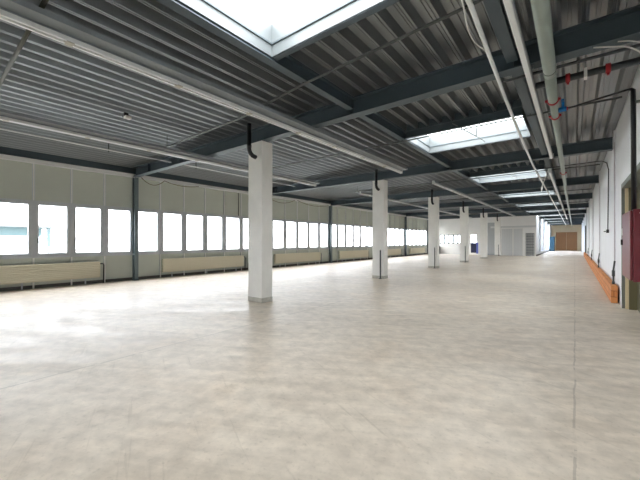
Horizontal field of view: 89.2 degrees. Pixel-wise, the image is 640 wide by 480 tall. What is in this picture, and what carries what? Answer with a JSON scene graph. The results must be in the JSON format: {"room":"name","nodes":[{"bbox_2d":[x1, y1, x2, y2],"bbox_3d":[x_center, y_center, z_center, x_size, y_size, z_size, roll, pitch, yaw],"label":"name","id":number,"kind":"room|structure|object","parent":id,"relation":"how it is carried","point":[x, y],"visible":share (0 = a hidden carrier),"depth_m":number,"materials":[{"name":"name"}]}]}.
{"room":"factory floor","nodes":[
{"label":"factory floor","id":0,"kind":"room"},
{"bbox_2d":[0,152,426,287],"bbox_3d":[-1.806,-0.626,18.409,0.150,4.210,46.670,0,0,38],"label":"wall","id":1,"kind":"structure","parent":0,"point":[52,184],"depth_m":12.13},
{"bbox_2d":[0,200,31,256],"bbox_3d":[-8.867,-0.327,9.343,0.155,1.630,0.860,0,0,38],"label":"window","id":2,"kind":"structure","parent":1,"relation":"in","point":[29,204],"depth_m":9.60,"materials":[{"name":"grey"}]},
{"bbox_2d":[32,164,34,288],"bbox_3d":[-8.580,-0.656,9.710,0.134,4.210,0.070,0,0,38],"label":"trim","id":3,"kind":"structure","parent":1,"relation":"attached to","point":[33,165],"depth_m":9.67,"materials":[{"name":"grey"}]},
{"bbox_2d":[0,261,104,289],"bbox_3d":[-8.583,1.084,9.453,0.160,0.730,4.040,0,0,38],"label":"radiator","id":4,"kind":"object","parent":1,"relation":"attached to","point":[9,274],"visible":1,"depth_m":9.81,"materials":[{"name":"beige metal"}]},
{"bbox_2d":[35,202,69,255],"bbox_3d":[-8.292,-0.324,10.075,0.155,1.630,0.860,0,0,38],"label":"window","id":5,"kind":"structure","parent":1,"relation":"in","point":[37,204],"depth_m":10.00,"materials":[{"name":"grey"}]},
{"bbox_2d":[70,169,72,284],"bbox_3d":[-8.006,-0.653,10.442,0.134,4.210,0.070,0,0,38],"label":"trim","id":6,"kind":"structure","parent":1,"relation":"attached to","point":[71,170],"depth_m":10.40,"materials":[{"name":"grey"}]},
{"bbox_2d":[73,205,102,254],"bbox_3d":[-7.718,-0.322,10.806,0.155,1.630,0.860,0,0,38],"label":"window","id":7,"kind":"structure","parent":1,"relation":"in","point":[74,206],"depth_m":10.76,"materials":[{"name":"grey"}]},
{"bbox_2d":[103,174,105,281],"bbox_3d":[-7.431,-0.651,11.174,0.134,4.210,0.070,0,0,38],"label":"trim","id":8,"kind":"structure","parent":1,"relation":"attached to","point":[104,175],"depth_m":11.13,"materials":[{"name":"grey"}]},
{"bbox_2d":[106,207,131,253],"bbox_3d":[-7.144,-0.319,11.538,0.155,1.630,0.860,0,0,38],"label":"window","id":9,"kind":"structure","parent":1,"relation":"in","point":[107,208],"depth_m":11.52,"materials":[{"name":"grey"}]},
{"bbox_2d":[138,210,158,252],"bbox_3d":[-6.556,-0.317,12.287,0.155,1.630,0.905,0,0,38],"label":"window","id":10,"kind":"structure","parent":1,"relation":"in","point":[147,211],"depth_m":12.55,"materials":[{"name":"grey"}]},
{"bbox_2d":[159,182,160,277],"bbox_3d":[-6.255,-0.645,12.672,0.134,4.210,0.070,0,0,38],"label":"trim","id":11,"kind":"structure","parent":1,"relation":"attached to","point":[159,182],"depth_m":12.62,"materials":[{"name":"grey"}]},
{"bbox_2d":[161,211,182,252],"bbox_3d":[-5.954,-0.314,13.054,0.155,1.630,0.905,0,0,38],"label":"window","id":12,"kind":"structure","parent":1,"relation":"in","point":[162,212],"depth_m":13.03,"materials":[{"name":"grey"}]},
{"bbox_2d":[183,176,184,274],"bbox_3d":[-5.653,-0.643,13.439,0.134,4.210,0.070,0,0,38],"label":"trim","id":13,"kind":"structure","parent":1,"relation":"attached to","point":[184,176],"depth_m":13.40,"materials":[{"name":"grey"}]},
{"bbox_2d":[185,213,203,251],"bbox_3d":[-5.352,-0.311,13.821,0.155,1.630,0.905,0,0,38],"label":"window","id":14,"kind":"structure","parent":1,"relation":"in","point":[186,214],"depth_m":13.92,"materials":[{"name":"grey"}]},
{"bbox_2d":[162,255,245,276],"bbox_3d":[-4.879,1.100,14.173,0.160,0.730,4.040,0,0,38],"label":"radiator","id":15,"kind":"object","parent":1,"relation":"attached to","point":[171,265],"visible":1,"depth_m":13.80,"materials":[{"name":"beige metal"}]},
{"bbox_2d":[204,188,205,273],"bbox_3d":[-5.051,-0.640,14.206,0.134,4.210,0.070,0,0,38],"label":"trim","id":16,"kind":"structure","parent":1,"relation":"attached to","point":[204,188],"depth_m":14.16,"materials":[{"name":"grey"}]},
{"bbox_2d":[0,198,420,229],"bbox_3d":[-1.770,-1.126,18.319,0.040,0.050,46.370,0,0,38],"label":"trim","id":17,"kind":"structure","parent":1,"relation":"attached to","point":[0,198],"depth_m":12.10,"materials":[{"name":"grey"}]},
{"bbox_2d":[0,253,426,291],"bbox_3d":[-1.770,1.429,18.310,0.040,0.100,46.370,0,0,38],"label":"baseboard","id":18,"kind":"structure","parent":1,"relation":"attached to","point":[239,269],"depth_m":12.13,"materials":[{"name":"grey"}]},
{"bbox_2d":[0,146,427,218],"bbox_3d":[-1.719,-2.481,18.284,0.130,0.200,46.370,0,0,38],"label":"trim","id":19,"kind":"structure","parent":1,"relation":"attached to","point":[3,150],"depth_m":11.63,"materials":[{"name":"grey metal"}]},
{"bbox_2d":[0,154,427,219],"bbox_3d":[-1.707,-2.304,18.274,0.160,0.115,46.370,0,0,38],"label":"trim","id":20,"kind":"structure","parent":1,"relation":"attached to","point":[2,156],"depth_m":11.98,"materials":[{"name":"grey metal"}]},
{"bbox_2d":[0,245,427,258],"bbox_3d":[-1.758,0.541,18.304,0.070,0.055,46.370,0,0,38],"label":"sill","id":21,"kind":"structure","parent":1,"relation":"attached to","point":[418,245],"depth_m":12.19,"materials":[{"name":"grey"}]},
{"bbox_2d":[206,215,222,250],"bbox_3d":[-4.750,-0.309,14.588,0.155,1.630,0.905,0,0,38],"label":"window","id":22,"kind":"structure","parent":1,"relation":"in","point":[207,216],"depth_m":14.52,"materials":[{"name":"grey"}]},
{"bbox_2d":[223,191,224,271],"bbox_3d":[-4.450,-0.637,14.973,0.134,4.210,0.070,0,0,38],"label":"trim","id":23,"kind":"structure","parent":1,"relation":"attached to","point":[223,191],"depth_m":14.93,"materials":[{"name":"grey"}]},
{"bbox_2d":[225,216,240,250],"bbox_3d":[-4.148,-0.306,15.355,0.155,1.630,0.905,0,0,38],"label":"window","id":24,"kind":"structure","parent":1,"relation":"in","point":[238,218],"depth_m":15.62,"materials":[{"name":"grey"}]},
{"bbox_2d":[240,193,241,269],"bbox_3d":[-3.848,-0.635,15.740,0.134,4.210,0.070,0,0,38],"label":"trim","id":25,"kind":"structure","parent":1,"relation":"attached to","point":[241,193],"depth_m":15.71,"materials":[{"name":"grey"}]},
{"bbox_2d":[272,219,284,249],"bbox_3d":[-2.301,-0.298,17.709,0.155,1.630,0.950,0,0,38],"label":"window","id":26,"kind":"structure","parent":1,"relation":"in","point":[283,221],"depth_m":17.99,"materials":[{"name":"grey"}]},
{"bbox_2d":[284,200,285,266],"bbox_3d":[-1.986,-0.627,18.112,0.134,4.210,0.070,0,0,38],"label":"trim","id":27,"kind":"structure","parent":1,"relation":"attached to","point":[284,200],"depth_m":18.10,"materials":[{"name":"grey"}]},
{"bbox_2d":[286,220,296,248],"bbox_3d":[-1.671,-0.295,18.512,0.155,1.630,0.950,0,0,38],"label":"window","id":28,"kind":"structure","parent":1,"relation":"in","point":[286,220],"depth_m":18.81,"materials":[{"name":"grey"}]},
{"bbox_2d":[274,252,321,263],"bbox_3d":[-1.174,1.116,18.892,0.160,0.730,4.040,0,0,38],"label":"radiator","id":29,"kind":"object","parent":1,"relation":"attached to","point":[311,256],"visible":0.99,"depth_m":18.55,"materials":[{"name":"beige metal"}]},
{"bbox_2d":[298,221,307,248],"bbox_3d":[-1.041,-0.293,19.314,0.155,1.630,0.950,0,0,38],"label":"window","id":30,"kind":"structure","parent":1,"relation":"in","point":[306,247],"depth_m":19.51,"materials":[{"name":"grey"}]},
{"bbox_2d":[309,222,318,248],"bbox_3d":[-0.411,-0.290,20.116,0.155,1.630,0.950,0,0,38],"label":"window","id":31,"kind":"structure","parent":1,"relation":"in","point":[309,222],"depth_m":20.35,"materials":[{"name":"grey"}]},
{"bbox_2d":[319,223,327,247],"bbox_3d":[0.218,-0.287,20.919,0.155,1.630,0.950,0,0,38],"label":"window","id":32,"kind":"structure","parent":1,"relation":"in","point":[319,223],"depth_m":21.20,"materials":[{"name":"grey"}]},
{"bbox_2d":[338,224,344,247],"bbox_3d":[1.459,-0.282,22.500,0.155,1.630,0.930,0,0,38],"label":"window","id":33,"kind":"structure","parent":1,"relation":"in","point":[338,224],"depth_m":22.47,"materials":[{"name":"grey"}]},
{"bbox_2d":[346,225,352,246],"bbox_3d":[2.076,-0.279,23.287,0.155,1.630,0.930,0,0,38],"label":"window","id":34,"kind":"structure","parent":1,"relation":"in","point":[346,225],"depth_m":23.55,"materials":[{"name":"grey"}]},
{"bbox_2d":[339,250,368,258],"bbox_3d":[2.530,1.132,23.613,0.160,0.730,4.040,0,0,38],"label":"radiator","id":35,"kind":"object","parent":1,"relation":"attached to","point":[357,253],"visible":1,"depth_m":23.33,"materials":[{"name":"beige metal"}]},
{"bbox_2d":[367,226,372,246],"bbox_3d":[3.929,-0.271,25.647,0.155,1.630,0.930,0,0,38],"label":"window","id":36,"kind":"structure","parent":1,"relation":"in","point":[367,226],"depth_m":25.92,"materials":[{"name":"grey"}]},
{"bbox_2d":[390,228,394,245],"bbox_3d":[6.398,-0.260,28.793,0.155,1.630,0.930,0,0,38],"label":"window","id":37,"kind":"structure","parent":1,"relation":"in","point":[390,228],"depth_m":29.06,"materials":[{"name":"grey"}]},
{"bbox_2d":[388,249,401,256],"bbox_3d":[6.234,1.149,28.332,0.160,0.730,4.040,0,0,38],"label":"radiator","id":38,"kind":"object","parent":1,"relation":"attached to","point":[390,251],"visible":0.55,"depth_m":28.63,"materials":[{"name":"beige metal"}]},
{"bbox_2d":[395,228,399,245],"bbox_3d":[7.016,-0.257,29.580,0.155,1.630,0.930,0,0,38],"label":"window","id":39,"kind":"structure","parent":1,"relation":"in","point":[395,228],"depth_m":29.86,"materials":[{"name":"grey"}]},
{"bbox_2d":[409,248,424,253],"bbox_3d":[9.938,1.165,33.052,0.160,0.730,4.040,0,0,38],"label":"radiator","id":40,"kind":"object","parent":1,"relation":"attached to","point":[411,250],"visible":0.98,"depth_m":32.61,"materials":[{"name":"beige metal"}]},
{"bbox_2d":[0,250,639,479],"bbox_3d":[11.569,1.574,24.049,14.200,0.150,72.270,0,0,38],"label":"floor","id":41,"kind":"structure","parent":0,"point":[503,367],"depth_m":3.40,"materials":[{"name":"concrete"}]},
{"bbox_2d":[132,177,138,279],"bbox_3d":[-6.707,-0.406,11.812,0.215,3.725,0.180,0,0,38],"label":"steel post","id":42,"kind":"object","parent":41,"relation":"on","point":[135,237],"visible":0.86,"depth_m":11.79,"materials":[{"name":"grey"}]},
{"bbox_2d":[248,140,272,302],"bbox_3d":[-1.410,-0.432,7.680,0.488,3.749,0.338,0,0,38],"label":"column","id":43,"kind":"structure","parent":41,"relation":"on","point":[260,168],"depth_m":7.53,"materials":[{"name":"paint"}]},
{"bbox_2d":[247,123,256,158],"bbox_3d":[-1.566,-2.254,7.439,0.111,0.769,0.262,0,0,38],"label":"drain pipe","id":44,"kind":"object","parent":43,"relation":"attached to","point":[249,146],"visible":1,"depth_m":7.34,"materials":[{"name":"black"}]},
{"bbox_2d":[133,4,639,176],"bbox_3d":[-1.462,-2.462,7.703,13.329,0.310,0.200,0,0,38],"label":"cross beam","id":45,"kind":"structure","parent":43,"relation":"on","point":[578,40],"depth_m":5.02,"materials":[{"name":"grey metal"}]},
{"bbox_2d":[0,108,319,186],"bbox_3d":[-4.491,-2.221,7.187,0.270,0.177,14.170,0,0,38],"label":"light trunking","id":46,"kind":"object","parent":45,"relation":"hanging from","point":[5,115],"visible":0.91,"depth_m":7.24,"materials":[{"name":"white metal"}]},
{"bbox_2d":[0,0,407,173],"bbox_3d":[-1.650,-2.229,4.830,0.270,0.177,13.970,0,0,38],"label":"light trunking","id":47,"kind":"object","parent":45,"relation":"hanging from","point":[24,14],"visible":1,"depth_m":4.17,"materials":[{"name":"white metal"}]},
{"bbox_2d":[461,0,565,224],"bbox_3d":[15.366,-2.155,21.000,0.245,0.081,64.000,0,0,38],"label":"conduit","id":48,"kind":"object","parent":45,"relation":"hanging from","point":[469,3],"visible":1,"depth_m":3.97,"materials":[{"name":"white metal"}]},
{"bbox_2d":[503,0,553,158],"bbox_3d":[1.540,-2.236,2.740,0.100,0.177,14.620,0,0,38],"label":"light trunking","id":49,"kind":"object","parent":45,"relation":"hanging from","point":[510,6],"visible":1,"depth_m":3.95,"materials":[{"name":"white metal"}]},
{"bbox_2d":[329,206,331,262],"bbox_3d":[0.702,-0.373,21.252,0.215,3.725,0.180,0,0,38],"label":"steel post","id":50,"kind":"object","parent":41,"relation":"on","point":[330,207],"visible":0.98,"depth_m":21.25,"materials":[{"name":"grey"}]},
{"bbox_2d":[372,179,387,278],"bbox_3d":[2.280,-0.416,12.382,0.488,3.749,0.384,0,0,38],"label":"column","id":51,"kind":"structure","parent":41,"relation":"on","point":[379,198],"depth_m":12.26,"materials":[{"name":"paint"}]},
{"bbox_2d":[272,137,612,193],"bbox_3d":[2.242,-2.446,12.423,13.329,0.310,0.200,0,0,38],"label":"cross beam","id":52,"kind":"structure","parent":51,"relation":"on","point":[603,144],"depth_m":10.43,"materials":[{"name":"grey metal"}]},
{"bbox_2d":[404,217,406,255],"bbox_3d":[8.110,-0.341,30.692,0.215,3.725,0.180,0,0,38],"label":"steel post","id":53,"kind":"object","parent":41,"relation":"on","point":[405,218],"visible":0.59,"depth_m":30.70,"materials":[{"name":"grey"}]},
{"bbox_2d":[428,196,438,267],"bbox_3d":[5.984,-0.400,17.102,0.488,3.749,0.384,0,0,38],"label":"column","id":54,"kind":"structure","parent":41,"relation":"on","point":[433,210],"depth_m":16.99,"materials":[{"name":"paint"}]},
{"bbox_2d":[331,175,598,205],"bbox_3d":[5.946,-2.430,17.143,13.329,0.310,0.200,0,0,38],"label":"cross beam","id":55,"kind":"structure","parent":54,"relation":"on","point":[593,179],"depth_m":15.52,"materials":[{"name":"grey metal"}]},
{"bbox_2d":[460,206,468,261],"bbox_3d":[9.688,-0.384,21.822,0.488,3.749,0.384,0,0,38],"label":"column","id":56,"kind":"structure","parent":41,"relation":"on","point":[464,217],"depth_m":21.71,"materials":[{"name":"paint"}]},
{"bbox_2d":[388,193,591,210],"bbox_3d":[9.651,-2.414,21.863,13.329,0.310,0.200,0,0,38],"label":"cross beam","id":57,"kind":"structure","parent":56,"relation":"on","point":[580,195],"depth_m":20.27,"materials":[{"name":"grey metal"}]},
{"bbox_2d":[359,191,471,218],"bbox_3d":[8.203,-2.166,23.061,0.100,0.177,20.620,0,0,38],"label":"light trunking","id":58,"kind":"object","parent":57,"relation":"hanging from","point":[360,192],"visible":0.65,"depth_m":19.18,"materials":[{"name":"white metal"}]},
{"bbox_2d":[432,181,515,216],"bbox_3d":[10.834,-2.175,20.615,0.100,0.177,21.220,0,0,38],"label":"light trunking","id":59,"kind":"object","parent":57,"relation":"hanging from","point":[433,182],"visible":1,"depth_m":15.95,"materials":[{"name":"white metal"}]},
{"bbox_2d":[548,168,566,218],"bbox_3d":[15.719,-2.173,21.040,0.100,0.177,27.520,0,0,38],"label":"light trunking","id":60,"kind":"object","parent":57,"relation":"hanging from","point":[549,170],"visible":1,"depth_m":13.38,"materials":[{"name":"white metal"}]},
{"bbox_2d":[480,212,487,258],"bbox_3d":[13.407,-0.367,26.560,0.488,3.749,0.338,0,0,38],"label":"column","id":61,"kind":"structure","parent":41,"relation":"on","point":[483,221],"depth_m":26.43,"materials":[{"name":"paint"}]},
{"bbox_2d":[406,203,588,215],"bbox_3d":[13.355,-2.398,26.583,13.329,0.310,0.200,0,0,38],"label":"cross beam","id":62,"kind":"structure","parent":61,"relation":"on","point":[577,205],"depth_m":25.17,"materials":[{"name":"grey metal"}]},
{"bbox_2d":[494,217,500,255],"bbox_3d":[17.097,-0.351,31.262,0.488,3.749,0.384,0,0,38],"label":"column","id":63,"kind":"structure","parent":41,"relation":"on","point":[497,224],"depth_m":31.15,"materials":[{"name":"paint"}]},
{"bbox_2d":[439,209,585,218],"bbox_3d":[17.059,-2.381,31.302,13.329,0.310,0.200,0,0,38],"label":"cross beam","id":64,"kind":"structure","parent":63,"relation":"on","point":[571,211],"depth_m":29.98,"materials":[{"name":"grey metal"}]},
{"bbox_2d":[549,237,554,250],"bbox_3d":[32.901,0.549,45.999,0.565,2.050,2.200,0,0,38],"label":"locker","id":65,"kind":"object","parent":41,"relation":"on","point":[551,239],"visible":0.98,"depth_m":45.18,"materials":[{"name":"blue"}]},
{"bbox_2d":[584,252,617,302],"bbox_3d":[15.827,1.281,19.017,0.114,0.400,29.530,0,0,38],"label":"kerb","id":66,"kind":"object","parent":41,"relation":"on","point":[611,290],"visible":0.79,"depth_m":9.07,"materials":[{"name":"wood"}]},
{"bbox_2d":[0,0,639,217],"bbox_3d":[11.385,-2.631,24.144,13.722,0.140,71.970,0,0,38],"label":"ceiling","id":67,"kind":"structure","parent":0,"point":[50,79],"depth_m":5.82,"materials":[{"name":"grey metal"}]},
{"bbox_2d":[0,0,48,86],"bbox_3d":[-3.957,-2.449,4.239,3.350,0.046,0.048,0,0,39],"label":"ceiling pipe","id":68,"kind":"object","parent":67,"relation":"hanging from","point":[43,3],"visible":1,"depth_m":4.16,"materials":[{"name":"metal"}]},
{"bbox_2d":[0,128,294,186],"bbox_3d":[-5.737,-2.513,8.896,0.036,0.240,14.900,0,0,38],"label":"conduit","id":69,"kind":"object","parent":67,"relation":"hanging from","point":[108,150],"visible":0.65,"depth_m":8.85,"materials":[{"name":"white metal"}]},
{"bbox_2d":[156,0,352,110],"bbox_3d":[-1.229,-2.521,3.707,0.130,0.220,5.800,0,0,38],"label":"beam","id":70,"kind":"structure","parent":67,"relation":"attached to","point":[288,65],"depth_m":4.57,"materials":[{"name":"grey metal"}]},
{"bbox_2d":[178,0,400,60],"bbox_3d":[-0.196,-2.676,2.991,2.490,0.465,1.770,0,0,38],"label":"skylight","id":71,"kind":"object","parent":67,"relation":"attached to","point":[315,20],"visible":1,"depth_m":3.89,"materials":[{"name":"grey"}]},
{"bbox_2d":[166,0,483,146],"bbox_3d":[-0.981,-2.496,5.673,7.873,0.297,0.201,0,0,42],"label":"conduit","id":72,"kind":"object","parent":67,"relation":"attached to","point":[476,1],"visible":0.9,"depth_m":4.21,"materials":[{"name":"grey"}]},
{"bbox_2d":[360,112,450,167],"bbox_3d":[2.475,-2.505,8.427,0.130,0.220,5.800,0,0,38],"label":"beam","id":73,"kind":"structure","parent":67,"relation":"attached to","point":[376,119],"depth_m":7.48,"materials":[{"name":"grey metal"}]},
{"bbox_2d":[272,96,621,167],"bbox_3d":[1.502,-2.487,8.142,8.920,0.297,0.034,0,0,38],"label":"conduit","id":74,"kind":"object","parent":67,"relation":"attached to","point":[619,96],"visible":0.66,"depth_m":6.96,"materials":[{"name":"grey"}]},
{"bbox_2d":[403,99,531,153],"bbox_3d":[3.461,-2.650,7.651,2.490,0.485,1.923,0,0,38],"label":"skylight","id":75,"kind":"object","parent":67,"relation":"attached to","point":[505,131],"visible":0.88,"depth_m":7.76,"materials":[{"name":"grey glass"}]},
{"bbox_2d":[454,170,488,189],"bbox_3d":[6.179,-2.489,13.146,0.130,0.220,5.800,0,0,38],"label":"beam","id":76,"kind":"structure","parent":67,"relation":"attached to","point":[463,173],"depth_m":12.73,"materials":[{"name":"grey metal"}]},
{"bbox_2d":[355,164,599,191],"bbox_3d":[5.206,-2.471,12.862,8.920,0.297,0.034,0,0,38],"label":"conduit","id":77,"kind":"object","parent":67,"relation":"attached to","point":[594,164],"visible":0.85,"depth_m":11.88,"materials":[{"name":"grey"}]},
{"bbox_2d":[411,189,587,202],"bbox_3d":[8.910,-2.455,17.582,8.920,0.297,0.034,0,0,38],"label":"conduit","id":78,"kind":"object","parent":67,"relation":"attached to","point":[579,189],"visible":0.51,"depth_m":16.93,"materials":[{"name":"grey"}]},
{"bbox_2d":[483,0,517,62],"bbox_3d":[0.808,-2.527,2.107,0.130,0.220,5.800,0,0,38],"label":"beam","id":79,"kind":"structure","parent":67,"relation":"attached to","point":[496,11],"depth_m":3.74,"materials":[{"name":"grey metal"}]},
{"bbox_2d":[468,160,547,183],"bbox_3d":[7.166,-2.634,12.371,2.490,0.485,1.923,0,0,38],"label":"skylight","id":80,"kind":"object","parent":67,"relation":"attached to","point":[523,167],"visible":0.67,"depth_m":12.31,"materials":[{"name":"grey glass"}]},
{"bbox_2d":[439,201,587,209],"bbox_3d":[12.614,-2.439,22.302,8.920,0.297,0.034,0,0,38],"label":"conduit","id":81,"kind":"object","parent":67,"relation":"attached to","point":[583,201],"visible":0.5,"depth_m":21.74,"materials":[{"name":"grey"}]},
{"bbox_2d":[498,187,554,197],"bbox_3d":[10.870,-2.618,17.091,2.490,0.485,1.923,0,0,38],"label":"skylight","id":82,"kind":"object","parent":67,"relation":"attached to","point":[537,191],"visible":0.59,"depth_m":17.09,"materials":[{"name":"grey"}]},
{"bbox_2d":[511,72,546,154],"bbox_3d":[4.512,-2.510,6.827,0.130,0.220,5.800,0,0,38],"label":"beam","id":83,"kind":"structure","parent":67,"relation":"attached to","point":[521,84],"depth_m":6.01,"materials":[{"name":"grey metal"}]},
{"bbox_2d":[515,201,559,206],"bbox_3d":[14.574,-2.601,21.811,2.490,0.485,1.923,0,0,38],"label":"skylight","id":84,"kind":"object","parent":67,"relation":"attached to","point":[546,202],"visible":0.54,"depth_m":21.85,"materials":[{"name":"grey"}]},
{"bbox_2d":[526,209,561,212],"bbox_3d":[18.278,-2.585,26.531,2.490,0.485,1.923,0,0,38],"label":"skylight","id":85,"kind":"object","parent":67,"relation":"attached to","point":[548,210],"visible":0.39,"depth_m":26.90,"materials":[{"name":"grey"}]},
{"bbox_2d":[544,159,556,183],"bbox_3d":[8.217,-2.494,11.547,0.130,0.220,5.800,0,0,38],"label":"beam","id":86,"kind":"structure","parent":67,"relation":"attached to","point":[548,162],"depth_m":10.71,"materials":[{"name":"grey metal"}]},
{"bbox_2d":[530,0,571,226],"bbox_3d":[15.818,-2.272,20.645,0.194,0.603,68.001,0,0,38],"label":"pipe","id":87,"kind":"object","parent":67,"relation":"hanging from","point":[541,9],"visible":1,"depth_m":3.79,"materials":[{"name":"grey metal"}]},
{"bbox_2d":[558,99,567,112],"bbox_3d":[3.889,-2.145,5.192,0.123,0.173,0.160,0,0,38],"label":"valve","id":88,"kind":"object","parent":87,"relation":"attached to","point":[562,108],"visible":1,"depth_m":5.19,"materials":[{"name":"blue"}]},
{"bbox_2d":[535,57,639,88],"bbox_3d":[3.611,-2.387,4.318,1.240,0.485,0.124,0,0,38],"label":"pipe","id":89,"kind":"object","parent":67,"relation":"hanging from","point":[608,67],"visible":0.95,"depth_m":4.28,"materials":[{"name":"grey"}]},
{"bbox_2d":[439,215,535,255],"bbox_3d":[16.402,-0.574,33.592,9.930,4.210,0.140,0,0,38],"label":"wall","id":90,"kind":"structure","parent":0,"point":[446,226],"depth_m":33.78,"materials":[{"name":"white paint"}]},
{"bbox_2d":[470,234,478,254],"bbox_3d":[16.101,0.472,33.812,0.820,2.120,0.120,0,0,38],"label":"door","id":91,"kind":"structure","parent":90,"relation":"in","point":[474,247],"depth_m":33.74,"materials":[{"name":"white glass"}]},
{"bbox_2d":[488,222,494,254],"bbox_3d":[17.308,-0.121,32.793,0.700,3.300,0.035,0,0,38],"label":"door","id":92,"kind":"structure","parent":90,"relation":"in","point":[491,231],"depth_m":32.78,"materials":[{"name":"white"}]},
{"bbox_2d":[501,228,512,255],"bbox_3d":[18.393,0.196,31.940,1.000,2.660,0.035,0,0,38],"label":"door","id":93,"kind":"structure","parent":90,"relation":"in","point":[508,232],"depth_m":31.91,"materials":[{"name":"white paint"}]},
{"bbox_2d":[491,225,535,227],"bbox_3d":[18.758,-1.285,31.656,3.830,0.180,0.040,0,0,38],"label":"trim rail","id":94,"kind":"object","parent":90,"relation":"attached to","point":[528,225],"visible":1,"depth_m":31.45,"materials":[{"name":"white"}]},
{"bbox_2d":[513,228,522,255],"bbox_3d":[19.125,0.194,31.366,0.800,2.660,0.035,0,0,38],"label":"door","id":95,"kind":"structure","parent":90,"relation":"in","point":[517,232],"depth_m":31.36,"materials":[{"name":"white paint"}]},
{"bbox_2d":[525,233,534,255],"bbox_3d":[19.928,0.412,30.802,0.800,2.220,0.130,0,0,38],"label":"door","id":96,"kind":"structure","parent":90,"relation":"in","point":[529,237],"depth_m":30.81,"materials":[{"name":"white paint"}]},
{"bbox_2d":[536,215,550,254],"bbox_3d":[28.138,-0.549,40.602,0.120,4.210,25.379,0,0,38],"label":"wall","id":97,"kind":"structure","parent":0,"point":[538,219],"depth_m":34.59,"materials":[{"name":"paint"}]},
{"bbox_2d":[540,214,584,218],"bbox_3d":[24.577,-2.375,33.030,3.634,0.310,0.200,0,0,38],"label":"cross beam","id":98,"kind":"structure","parent":97,"relation":"attached to","point":[576,215],"depth_m":32.88,"materials":[{"name":"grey metal"}]},
{"bbox_2d":[544,218,582,221],"bbox_3d":[28.281,-2.359,37.750,3.634,0.310,0.200,0,0,38],"label":"cross beam","id":99,"kind":"structure","parent":97,"relation":"attached to","point":[572,219],"depth_m":37.56,"materials":[{"name":"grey metal"}]},
{"bbox_2d":[547,225,581,250],"bbox_3d":[33.643,-0.459,52.508,13.700,4.310,0.150,0,0,38],"label":"wall","id":100,"kind":"structure","parent":0,"point":[554,228],"depth_m":49.40,"materials":[{"name":"paint"}]},
{"bbox_2d":[556,232,576,250],"bbox_3d":[37.505,0.196,49.424,2.580,2.780,0.130,0,0,38],"label":"door","id":101,"kind":"structure","parent":100,"relation":"in","point":[560,236],"depth_m":49.35,"materials":[{"name":"brown wood"}]},
{"bbox_2d":[584,64,639,303],"bbox_3d":[16.839,-0.621,19.920,0.300,4.210,72.070,0,0,38],"label":"wall","id":102,"kind":"structure","parent":0,"point":[623,129],"depth_m":7.91,"materials":[{"name":"white paint"}]},
{"bbox_2d":[504,43,639,82],"bbox_3d":[3.269,-2.290,4.205,1.560,0.038,0.040,0,0,38],"label":"conduit","id":103,"kind":"object","parent":102,"relation":"attached to","point":[636,45],"visible":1,"depth_m":4.13,"materials":[{"name":"grey"}]},
{"bbox_2d":[539,161,608,232],"bbox_3d":[7.710,-1.257,9.810,1.788,2.093,0.443,0,0,20],"label":"cable","id":104,"kind":"object","parent":102,"relation":"attached to","point":[607,230],"visible":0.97,"depth_m":9.60,"materials":[{"name":"grey plastic"}]},
{"bbox_2d":[592,190,593,260],"bbox_3d":[14.908,-0.628,17.730,0.035,4.210,0.500,0,0,38],"label":"trim","id":105,"kind":"structure","parent":102,"relation":"attached to","point":[592,190],"depth_m":17.53,"materials":[{"name":"paint"}]},
{"bbox_2d":[599,171,600,267],"bbox_3d":[11.204,-0.644,13.011,0.035,4.210,0.500,0,0,38],"label":"trim","id":106,"kind":"structure","parent":102,"relation":"attached to","point":[599,171],"depth_m":12.82,"materials":[{"name":"paint"}]},
{"bbox_2d":[612,130,615,283],"bbox_3d":[7.499,-0.660,8.290,0.035,4.210,0.500,0,0,38],"label":"trim","id":107,"kind":"structure","parent":102,"relation":"attached to","point":[613,133],"depth_m":8.14,"materials":[{"name":"paint"}]},
{"bbox_2d":[612,142,615,283],"bbox_3d":[6.939,-0.633,7.675,0.070,3.350,0.060,0,0,38],"label":"conduit","id":108,"kind":"object","parent":102,"relation":"attached to","point":[614,262],"visible":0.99,"depth_m":7.66,"materials":[{"name":"grey"}]},
{"bbox_2d":[593,46,639,52],"bbox_3d":[3.623,-2.154,3.826,0.686,0.340,0.099,0,0,7],"label":"cable","id":109,"kind":"object","parent":102,"relation":"attached to","point":[635,49],"visible":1,"depth_m":3.82,"materials":[{"name":"grey plastic"}]},
{"bbox_2d":[621,209,639,281],"bbox_3d":[4.290,0.071,4.390,0.269,0.920,0.896,0,0,38],"label":"upper cabinet","id":110,"kind":"object","parent":102,"relation":"attached to","point":[630,241],"visible":1,"depth_m":4.12,"materials":[{"name":"red metal"}]},
{"bbox_2d":[568,88,636,209],"bbox_3d":[4.231,-1.294,4.895,0.099,1.775,0.782,0,0,-41],"label":"black riser","id":111,"kind":"object","parent":110,"relation":"attached to","point":[632,90],"visible":0.93,"depth_m":4.61,"materials":[{"name":"black"}]},
{"bbox_2d":[621,162,639,311],"bbox_3d":[5.723,0.126,5.786,0.300,2.620,2.670,0,0,38],"label":"door","id":112,"kind":"structure","parent":102,"relation":"in","point":[630,290],"depth_m":6.70,"materials":[{"name":"grey"}]},
{"label":"outside","id":113,"kind":"structure","parent":0,"visible":0},
{"bbox_2d":[41,245,334,252],"bbox_3d":[-27.618,2.765,72.513,107.000,0.200,200.000,0,0,38],"label":"ground","id":114,"kind":"structure","parent":113,"point":[235,247],"depth_m":106.24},
{"bbox_2d":[0,224,63,253],"bbox_3d":[-51.294,0.411,20.487,16.000,4.150,52.900,0,0,38],"label":"building","id":115,"kind":"structure","parent":114,"relation":"on","point":[13,237],"depth_m":34.65,"materials":[{"name":"grey"}]},
{"bbox_2d":[47,247,65,252],"bbox_3d":[-25.860,1.602,32.239,1.700,1.850,1.600,0,0,38],"label":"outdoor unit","id":116,"kind":"object","parent":114,"relation":"on","point":[51,249],"visible":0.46,"depth_m":31.63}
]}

